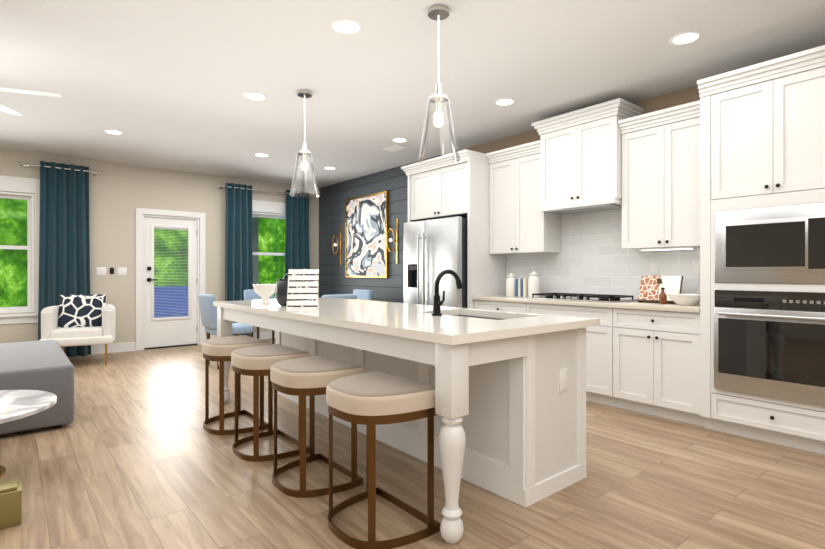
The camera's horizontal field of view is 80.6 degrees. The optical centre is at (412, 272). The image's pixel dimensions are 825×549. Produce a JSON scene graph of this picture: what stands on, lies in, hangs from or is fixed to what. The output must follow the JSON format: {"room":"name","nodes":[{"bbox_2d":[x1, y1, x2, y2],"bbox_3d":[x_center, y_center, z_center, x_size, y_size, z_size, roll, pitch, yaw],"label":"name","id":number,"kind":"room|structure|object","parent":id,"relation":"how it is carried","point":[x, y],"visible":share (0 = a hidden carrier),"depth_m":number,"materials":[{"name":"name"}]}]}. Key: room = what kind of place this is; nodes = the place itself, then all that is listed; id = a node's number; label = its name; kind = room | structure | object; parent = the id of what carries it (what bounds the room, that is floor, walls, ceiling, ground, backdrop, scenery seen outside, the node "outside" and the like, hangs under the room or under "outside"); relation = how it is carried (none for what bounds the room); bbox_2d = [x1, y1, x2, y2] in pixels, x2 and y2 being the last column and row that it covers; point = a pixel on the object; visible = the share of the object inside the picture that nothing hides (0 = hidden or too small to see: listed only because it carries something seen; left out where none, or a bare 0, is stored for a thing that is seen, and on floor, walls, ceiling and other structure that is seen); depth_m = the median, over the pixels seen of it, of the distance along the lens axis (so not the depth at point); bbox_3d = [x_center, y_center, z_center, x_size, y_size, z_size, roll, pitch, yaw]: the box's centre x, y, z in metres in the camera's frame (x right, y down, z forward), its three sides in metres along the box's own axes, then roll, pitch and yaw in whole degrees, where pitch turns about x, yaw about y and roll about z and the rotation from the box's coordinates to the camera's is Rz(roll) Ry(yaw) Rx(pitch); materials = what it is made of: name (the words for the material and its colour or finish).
{"room":"kitchen and dining room","nodes":[
{"label":"kitchen and dining room","id":0,"kind":"room"},
{"bbox_2d":[0,149,318,344],"bbox_3d":[-4.729,-0.215,6.814,7.900,2.750,0.150,0,0,-40],"label":"wall","id":1,"kind":"structure","parent":0,"point":[119,194],"depth_m":7.18,"materials":[{"name":"beige paint"}]},
{"bbox_2d":[0,175,39,323],"bbox_3d":[-5.842,-0.290,5.845,2.290,1.910,0.195,0,0,-40],"label":"window","id":2,"kind":"structure","parent":1,"relation":"in","point":[14,186],"depth_m":6.45,"materials":[{"name":"white wood"}]},
{"bbox_2d":[18,161,102,356],"bbox_3d":[-4.750,-0.161,6.589,0.924,2.618,0.167,0,0,-40],"label":"curtain","id":3,"kind":"object","parent":1,"relation":"attached to","point":[64,254],"visible":0.81,"depth_m":6.55,"materials":[{"name":"teal fabric"}]},
{"bbox_2d":[96,267,105,275],"bbox_3d":[-4.446,-0.015,6.944,0.120,0.120,0.010,0,0,-40],"label":"switch plate","id":4,"kind":"object","parent":1,"relation":"attached to","point":[101,271],"depth_m":6.94,"materials":[{"name":"white plastic"}]},
{"bbox_2d":[117,267,126,275],"bbox_3d":[-4.246,-0.015,7.109,0.120,0.120,0.010,0,0,-40],"label":"switch plate","id":5,"kind":"object","parent":1,"relation":"attached to","point":[121,271],"depth_m":7.11,"materials":[{"name":"white plastic"}]},
{"bbox_2d":[136,208,205,350],"bbox_3d":[-3.770,0.100,7.585,0.990,2.120,0.165,0,0,-40],"label":"door","id":6,"kind":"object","parent":1,"relation":"in","point":[152,332],"visible":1,"depth_m":7.53,"materials":[{"name":"white wood"}]},
{"bbox_2d":[91,331,275,354],"bbox_3d":[-4.682,1.095,6.741,7.579,0.130,0.021,0,0,-40],"label":"baseboard","id":7,"kind":"structure","parent":1,"relation":"attached to","point":[116,347],"depth_m":7.10,"materials":[{"name":"white"}]},
{"bbox_2d":[217,182,313,336],"bbox_3d":[-2.508,-0.161,8.444,1.744,2.618,0.167,0,0,-40],"label":"curtain","id":8,"kind":"object","parent":1,"relation":"attached to","point":[238,258],"visible":0.54,"depth_m":8.15,"materials":[{"name":"teal fabric"}]},
{"bbox_2d":[252,200,285,298],"bbox_3d":[-2.594,-0.290,8.532,1.240,1.910,0.195,0,0,-40],"label":"window","id":9,"kind":"structure","parent":1,"relation":"in","point":[269,208],"depth_m":8.55,"materials":[{"name":"white"}]},
{"bbox_2d":[319,155,441,302],"bbox_3d":[-0.677,-0.214,7.862,0.018,2.749,3.399,0,0,-40],"label":"wall","id":10,"kind":"structure","parent":0,"point":[333,280],"depth_m":8.10,"materials":[{"name":"grey wood"}]},
{"bbox_2d":[332,226,340,264],"bbox_3d":[-1.346,-0.470,8.585,0.088,0.680,0.201,0,0,-40],"label":"sconce","id":11,"kind":"object","parent":10,"relation":"attached to","point":[335,244],"visible":1,"depth_m":8.54,"materials":[{"name":"gold metal"}]},
{"bbox_2d":[345,191,388,277],"bbox_3d":[-0.762,-0.585,7.916,0.040,1.330,1.190,0,0,-40],"label":"framed artwork","id":12,"kind":"object","parent":10,"relation":"attached to","point":[366,232],"visible":0.98,"depth_m":7.87,"materials":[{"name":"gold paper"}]},
{"bbox_2d":[387,218,397,263],"bbox_3d":[-0.313,-0.470,7.336,0.088,0.680,0.201,0,0,-40],"label":"sconce","id":13,"kind":"object","parent":10,"relation":"attached to","point":[390,240],"visible":1,"depth_m":7.30,"materials":[{"name":"gold metal"}]},
{"bbox_2d":[0,338,824,548],"bbox_3d":[-1.430,1.210,2.827,7.900,0.100,10.500,0,0,-40],"label":"floor","id":14,"kind":"structure","parent":0,"point":[134,454],"depth_m":2.65,"materials":[{"name":"brown wood"}]},
{"bbox_2d":[0,478,21,528],"bbox_3d":[-1.950,1.073,2.216,0.260,0.175,0.160,0,0,-40],"label":"box","id":15,"kind":"object","parent":14,"relation":"on","point":[10,502],"visible":1,"depth_m":2.22,"materials":[{"name":"yellow"}]},
{"bbox_2d":[0,390,56,477],"bbox_3d":[-2.522,0.958,2.703,0.880,0.405,0.880,0,0,-40],"label":"round coffee table","id":16,"kind":"object","parent":14,"relation":"on","point":[17,404],"visible":1,"depth_m":2.82,"materials":[{"name":"white stone"}]},
{"bbox_2d":[0,340,73,434],"bbox_3d":[-3.733,0.925,3.822,1.620,0.470,1.830,0,0,-40],"label":"ottoman","id":17,"kind":"object","parent":14,"relation":"on","point":[44,365],"visible":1,"depth_m":3.58,"materials":[{"name":"grey fabric"}]},
{"bbox_2d":[39,294,115,365],"bbox_3d":[-4.222,0.723,6.202,0.740,0.874,0.740,0,0,-26],"label":"armchair","id":18,"kind":"object","parent":14,"relation":"on","point":[76,320],"visible":0.92,"depth_m":6.07,"materials":[{"name":"white fabric"}]},
{"bbox_2d":[198,293,252,368],"bbox_3d":[-2.345,0.711,6.094,0.544,0.897,0.480,0,0,-40],"label":"dining chair","id":19,"kind":"object","parent":14,"relation":"on","point":[208,311],"visible":0.75,"depth_m":5.93,"materials":[{"name":"blue fabric"}]},
{"bbox_2d":[202,335,270,434],"bbox_3d":[-1.367,0.835,3.684,0.400,0.650,0.500,0,0,-40],"label":"stool","id":20,"kind":"object","parent":14,"relation":"on","point":[220,350],"visible":0.83,"depth_m":3.56,"materials":[{"name":"beige fabric"}]},
{"bbox_2d":[244,289,274,343],"bbox_3d":[-2.260,0.711,7.438,0.480,0.897,0.544,0,0,-40],"label":"dining chair","id":21,"kind":"object","parent":14,"relation":"on","point":[251,294],"visible":0.15,"depth_m":7.50,"materials":[{"name":"blue fabric"}]},
{"bbox_2d":[231,344,310,461],"bbox_3d":[-0.966,0.835,3.199,0.400,0.650,0.500,0,0,-40],"label":"stool","id":22,"kind":"object","parent":14,"relation":"on","point":[255,362],"visible":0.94,"depth_m":3.06,"materials":[{"name":"beige fabric"}]},
{"bbox_2d":[270,355,365,497],"bbox_3d":[-0.570,0.835,2.721,0.400,0.650,0.500,0,0,-40],"label":"stool","id":23,"kind":"object","parent":14,"relation":"on","point":[311,377],"visible":1,"depth_m":2.59,"materials":[{"name":"beige fabric"}]},
{"bbox_2d":[322,294,356,298],"bbox_3d":[-1.021,0.711,6.019,0.480,0.897,0.544,0,0,-40],"label":"dining chair","id":24,"kind":"object","parent":14,"relation":"on","point":[349,296],"visible":0.12,"depth_m":5.84,"materials":[{"name":"blue fabric"}]},
{"bbox_2d":[353,289,372,300],"bbox_3d":[-0.940,0.711,7.321,0.544,0.897,0.480,0,0,-40],"label":"dining chair","id":25,"kind":"object","parent":14,"relation":"on","point":[364,294],"visible":0.06,"depth_m":7.37,"materials":[{"name":"blue fabric"}]},
{"bbox_2d":[326,371,439,548],"bbox_3d":[-0.175,0.835,2.243,0.400,0.650,0.500,0,0,-40],"label":"stool","id":26,"kind":"object","parent":14,"relation":"on","point":[371,400],"visible":0.98,"depth_m":2.11,"materials":[{"name":"beige fabric"}]},
{"bbox_2d":[213,305,596,543],"bbox_3d":[-0.376,0.730,3.537,1.100,0.860,3.020,0,0,-40],"label":"kitchen island","id":27,"kind":"object","parent":14,"relation":"on","point":[510,408],"depth_m":2.56,"materials":[{"name":"white wood"}]},
{"bbox_2d":[213,297,599,344],"bbox_3d":[-0.360,0.280,3.550,1.170,0.040,3.050,0,0,-40],"label":"island countertop","id":28,"kind":"structure","parent":27,"relation":"on","point":[415,322],"depth_m":2.69,"materials":[{"name":"white stone"}]},
{"bbox_2d":[253,284,275,303],"bbox_3d":[-1.229,0.179,4.058,0.200,0.160,0.200,0,0,-40],"label":"bowl","id":29,"kind":"object","parent":28,"relation":"on","point":[264,292],"visible":0.94,"depth_m":4.00,"materials":[{"name":"white ceramic"}]},
{"bbox_2d":[275,273,287,305],"bbox_3d":[-0.981,0.133,3.822,0.196,0.251,0.196,0,0,-40],"label":"vase","id":30,"kind":"object","parent":28,"relation":"on","point":[281,287],"visible":0.6,"depth_m":3.74,"materials":[{"name":"grey ceramic"}]},
{"bbox_2d":[286,269,318,308],"bbox_3d":[-0.788,0.118,3.538,0.220,0.286,0.157,0,0,0],"label":"sign","id":31,"kind":"object","parent":28,"relation":"on","point":[302,291],"visible":1,"depth_m":3.49,"materials":[{"name":"white metal"}]},
{"bbox_2d":[431,269,462,315],"bbox_3d":[0.233,0.120,2.977,0.249,0.278,0.113,0,0,-40],"label":"faucet","id":32,"kind":"object","parent":28,"relation":"on","point":[437,303],"visible":1,"depth_m":2.93,"materials":[{"name":"black metal"}]},
{"bbox_2d":[404,216,466,307],"bbox_3d":[0.439,0.273,5.869,0.781,1.775,0.955,0,0,-40],"label":"refrigerator","id":33,"kind":"object","parent":14,"relation":"on","point":[433,248],"visible":0.48,"depth_m":5.58,"materials":[{"name":"silver metal"}]},
{"bbox_2d":[401,149,505,308],"bbox_3d":[0.480,-0.090,5.945,0.678,2.500,1.146,0,0,-40],"label":"cabinet","id":34,"kind":"object","parent":14,"relation":"on","point":[444,189],"visible":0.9,"depth_m":5.52,"materials":[{"name":"white wood"}]},
{"bbox_2d":[473,299,532,312],"bbox_3d":[1.137,0.730,5.249,0.553,0.860,0.756,0,0,-40],"label":"base cabinet","id":35,"kind":"object","parent":14,"relation":"on","point":[479,303],"depth_m":5.05,"materials":[{"name":"white wood"}]},
{"bbox_2d":[533,303,620,407],"bbox_3d":[1.628,0.730,4.656,0.553,0.860,1.016,0,0,-40],"label":"base cabinet","id":36,"kind":"object","parent":14,"relation":"on","point":[603,342],"depth_m":4.22,"materials":[{"name":"white wood"}]},
{"bbox_2d":[621,307,703,426],"bbox_3d":[2.115,0.730,4.067,0.553,0.860,0.744,0,0,-40],"label":"base cabinet","id":37,"kind":"object","parent":14,"relation":"on","point":[642,357],"depth_m":3.83,"materials":[{"name":"white wood"}]},
{"bbox_2d":[473,295,699,314],"bbox_3d":[1.612,0.279,4.651,0.583,0.039,2.284,0,0,-40],"label":"countertop","id":38,"kind":"structure","parent":37,"relation":"on","point":[631,305],"depth_m":4.21,"materials":[{"name":"beige stone"}]},
{"bbox_2d":[506,273,513,295],"bbox_3d":[1.099,0.133,5.386,0.123,0.252,0.123,0,0,44],"label":"canister","id":39,"kind":"object","parent":38,"relation":"on","point":[510,280],"depth_m":5.34,"materials":[{"name":"white ceramic"}]},
{"bbox_2d":[514,271,539,296],"bbox_3d":[1.263,0.123,5.228,0.168,0.272,0.272,0,0,-37],"label":"canister set","id":40,"kind":"object","parent":38,"relation":"on","point":[525,287],"depth_m":5.17,"materials":[{"name":"white ceramic"}]},
{"bbox_2d":[528,293,635,302],"bbox_3d":[1.607,0.234,4.646,0.440,0.049,0.890,0,0,-40],"label":"gas cooktop","id":41,"kind":"object","parent":38,"relation":"in","point":[586,297],"visible":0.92,"depth_m":4.48,"materials":[{"name":"black metal"}]},
{"bbox_2d":[636,276,682,303],"bbox_3d":[2.121,0.145,4.168,0.147,0.232,0.340,0,0,-40],"label":"cookbook","id":42,"kind":"object","parent":38,"relation":"on","point":[650,289],"visible":0.77,"depth_m":4.16,"materials":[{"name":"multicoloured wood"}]},
{"bbox_2d":[659,288,666,303],"bbox_3d":[2.062,0.192,4.003,0.060,0.135,0.060,0,0,-40],"label":"bottle","id":43,"kind":"object","parent":38,"relation":"on","point":[662,297],"visible":1,"depth_m":3.98,"materials":[{"name":"brown glass"}]},
{"bbox_2d":[668,294,699,305],"bbox_3d":[2.161,0.216,3.851,0.250,0.085,0.250,0,0,-40],"label":"bowl","id":44,"kind":"object","parent":38,"relation":"on","point":[686,299],"depth_m":3.79,"materials":[{"name":"white ceramic"}]},
{"bbox_2d":[693,292,699,304],"bbox_3d":[2.348,0.209,3.955,0.084,0.100,0.122,0,0,-40],"label":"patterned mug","id":45,"kind":"object","parent":38,"relation":"on","point":[698,302],"visible":0.29,"depth_m":3.94,"materials":[{"name":"white ceramic"}]},
{"bbox_2d":[697,45,824,454],"bbox_3d":[2.591,-0.120,3.403,0.665,2.560,0.880,0,0,-40],"label":"tall cabinet","id":46,"kind":"object","parent":14,"relation":"on","point":[762,251],"visible":1,"depth_m":3.27,"materials":[{"name":"white wood"}]},
{"bbox_2d":[0,0,824,187],"bbox_3d":[-1.430,-1.640,2.827,7.900,0.100,10.500,0,0,-40],"label":"ceiling","id":47,"kind":"structure","parent":0,"point":[164,84],"depth_m":3.79,"materials":[{"name":"white paint"}]},
{"bbox_2d":[0,87,60,114],"bbox_3d":[-3.162,-1.369,3.276,1.277,0.439,1.228,0,0,-40],"label":"ceiling fan","id":48,"kind":"object","parent":47,"relation":"hanging from","point":[6,109],"visible":1,"depth_m":3.51,"materials":[{"name":"white"}]},
{"bbox_2d":[103,129,123,134],"bbox_3d":[-3.380,-1.588,5.497,0.203,0.004,0.203,0,0,5],"label":"recessed light","id":49,"kind":"object","parent":47,"relation":"in","point":[116,132],"depth_m":5.48,"materials":[{"name":"white"}]},
{"bbox_2d":[243,92,266,99],"bbox_3d":[-1.418,-1.588,4.381,0.203,0.004,0.203,0,0,5],"label":"recessed light","id":50,"kind":"object","parent":47,"relation":"in","point":[250,95],"depth_m":4.38,"materials":[{"name":"white"}]},
{"bbox_2d":[254,153,269,156],"bbox_3d":[-2.042,-1.588,6.578,0.203,0.004,0.203,0,0,5],"label":"recessed light","id":51,"kind":"object","parent":47,"relation":"in","point":[258,154],"depth_m":6.59,"materials":[{"name":"white"}]},
{"bbox_2d":[289,90,319,197],"bbox_3d":[-0.951,-1.135,4.288,0.264,0.909,0.264,0,0,-40],"label":"pendant light","id":52,"kind":"object","parent":47,"relation":"hanging from","point":[304,94],"visible":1,"depth_m":4.28,"materials":[{"name":"clear glass"}]},
{"bbox_2d":[324,167,336,169],"bbox_3d":[-1.254,-1.588,7.399,0.203,0.004,0.203,0,0,5],"label":"recessed light","id":53,"kind":"object","parent":47,"relation":"in","point":[329,168],"depth_m":7.41,"materials":[{"name":"white"}]},
{"bbox_2d":[332,18,362,34],"bbox_3d":[-0.420,-1.588,3.144,0.203,0.004,0.203,0,0,5],"label":"recessed light","id":54,"kind":"object","parent":47,"relation":"in","point":[347,26],"depth_m":3.14,"materials":[{"name":"white"}]},
{"bbox_2d":[381,144,408,151],"bbox_3d":[-0.224,-1.583,6.200,0.200,0.012,0.340,0,0,-40],"label":"ceiling vent","id":55,"kind":"object","parent":47,"relation":"in","point":[395,147],"visible":0.98,"depth_m":6.18,"materials":[{"name":"white metal"}]},
{"bbox_2d":[391,138,407,142],"bbox_3d":[-0.152,-1.588,5.831,0.203,0.004,0.203,0,0,5],"label":"recessed light","id":56,"kind":"object","parent":47,"relation":"in","point":[399,140],"depth_m":5.84,"materials":[{"name":"white"}]},
{"bbox_2d":[417,5,459,163],"bbox_3d":[0.158,-1.135,2.947,0.264,0.909,0.264,0,0,-40],"label":"pendant light","id":57,"kind":"object","parent":47,"relation":"hanging from","point":[438,13],"visible":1,"depth_m":2.94,"materials":[{"name":"clear glass"}]},
{"bbox_2d":[494,98,515,105],"bbox_3d":[0.861,-1.588,4.528,0.203,0.004,0.203,0,0,5],"label":"recessed light","id":58,"kind":"object","parent":47,"relation":"in","point":[503,101],"depth_m":4.51,"materials":[{"name":"white"}]},
{"bbox_2d":[669,31,702,45],"bbox_3d":[1.853,-1.588,3.298,0.203,0.004,0.203,0,0,5],"label":"recessed light","id":59,"kind":"object","parent":47,"relation":"in","point":[684,37],"depth_m":3.29,"materials":[{"name":"white"}]},
{"bbox_2d":[444,85,699,154],"bbox_3d":[1.603,-0.215,5.239,0.150,2.750,10.350,0,0,-40],"label":"wall","id":60,"kind":"structure","parent":0,"point":[676,98],"depth_m":4.47,"materials":[{"name":"beige paint"}]},
{"bbox_2d":[486,140,560,254],"bbox_3d":[1.201,-0.775,5.316,0.368,1.130,0.736,0,0,-40],"label":"upper cabinet","id":61,"kind":"object","parent":60,"relation":"attached to","point":[520,222],"visible":0.96,"depth_m":5.20,"materials":[{"name":"white wood"}]},
{"bbox_2d":[532,98,643,206],"bbox_3d":[1.668,-1.085,4.696,0.438,0.850,0.926,0,0,-40],"label":"upper cabinet","id":62,"kind":"object","parent":60,"relation":"attached to","point":[580,155],"visible":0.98,"depth_m":4.54,"materials":[{"name":"white wood"}]},
{"bbox_2d":[540,198,621,214],"bbox_3d":[1.677,-0.631,4.703,0.380,0.053,0.790,0,0,-40],"label":"hood insert","id":63,"kind":"object","parent":62,"relation":"attached to","point":[594,205],"visible":0.82,"depth_m":4.59,"materials":[{"name":"silver metal"}]},
{"bbox_2d":[506,209,699,298],"bbox_3d":[1.832,-0.201,4.833,0.009,0.918,2.284,0,0,-40],"label":"tile backsplash","id":64,"kind":"structure","parent":60,"relation":"attached to","point":[593,257],"depth_m":4.82,"materials":[{"name":"white tile"}]},
{"bbox_2d":[651,261,658,274],"bbox_3d":[2.187,-0.040,4.392,0.005,0.120,0.070,0,0,-40],"label":"outlet","id":65,"kind":"object","parent":64,"relation":"attached to","point":[655,267],"depth_m":4.39,"materials":[{"name":"white plastic"}]},
{"bbox_2d":[692,261,699,274],"bbox_3d":[2.410,-0.040,4.122,0.005,0.120,0.070,0,0,-40],"label":"outlet","id":66,"kind":"object","parent":64,"relation":"attached to","point":[695,264],"depth_m":4.12,"materials":[{"name":"white plastic"}]},
{"bbox_2d":[618,100,699,249],"bbox_3d":[2.189,-0.775,4.122,0.368,1.130,0.734,0,0,-40],"label":"upper cabinet","id":67,"kind":"object","parent":60,"relation":"attached to","point":[660,178],"visible":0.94,"depth_m":4.05,"materials":[{"name":"white wood"}]},
{"bbox_2d":[638,246,695,250],"bbox_3d":[2.130,-0.200,4.085,0.060,0.018,0.440,0,0,-40],"label":"under-cabinet light","id":68,"kind":"object","parent":67,"relation":"attached to","point":[666,248],"visible":0.98,"depth_m":4.05,"materials":[{"name":"white"}]},
{"label":"outside","id":69,"kind":"structure","parent":0,"visible":0},
{"bbox_2d":[0,198,284,306],"bbox_3d":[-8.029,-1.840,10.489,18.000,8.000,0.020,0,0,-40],"label":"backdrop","id":70,"kind":"structure","parent":69,"point":[11,259],"depth_m":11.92,"materials":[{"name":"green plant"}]},
{"bbox_3d":[-6.477,1.310,8.614,18.000,0.200,4.848,0,0,-40],"label":"ground","id":71,"kind":"structure","parent":69,"visible":0},
{"bbox_2d":[154,286,187,317],"bbox_3d":[-4.778,0.745,9.305,1.820,0.930,1.050,0,0,-40],"label":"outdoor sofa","id":72,"kind":"object","parent":71,"relation":"on","point":[180,294],"depth_m":9.62,"materials":[{"name":"blue fabric"}]},
{"bbox_2d":[252,217,258,288],"bbox_3d":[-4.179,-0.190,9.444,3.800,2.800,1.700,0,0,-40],"label":"porch post","id":73,"kind":"object","parent":71,"relation":"on","point":[255,236],"depth_m":10.03,"materials":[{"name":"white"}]}
]}

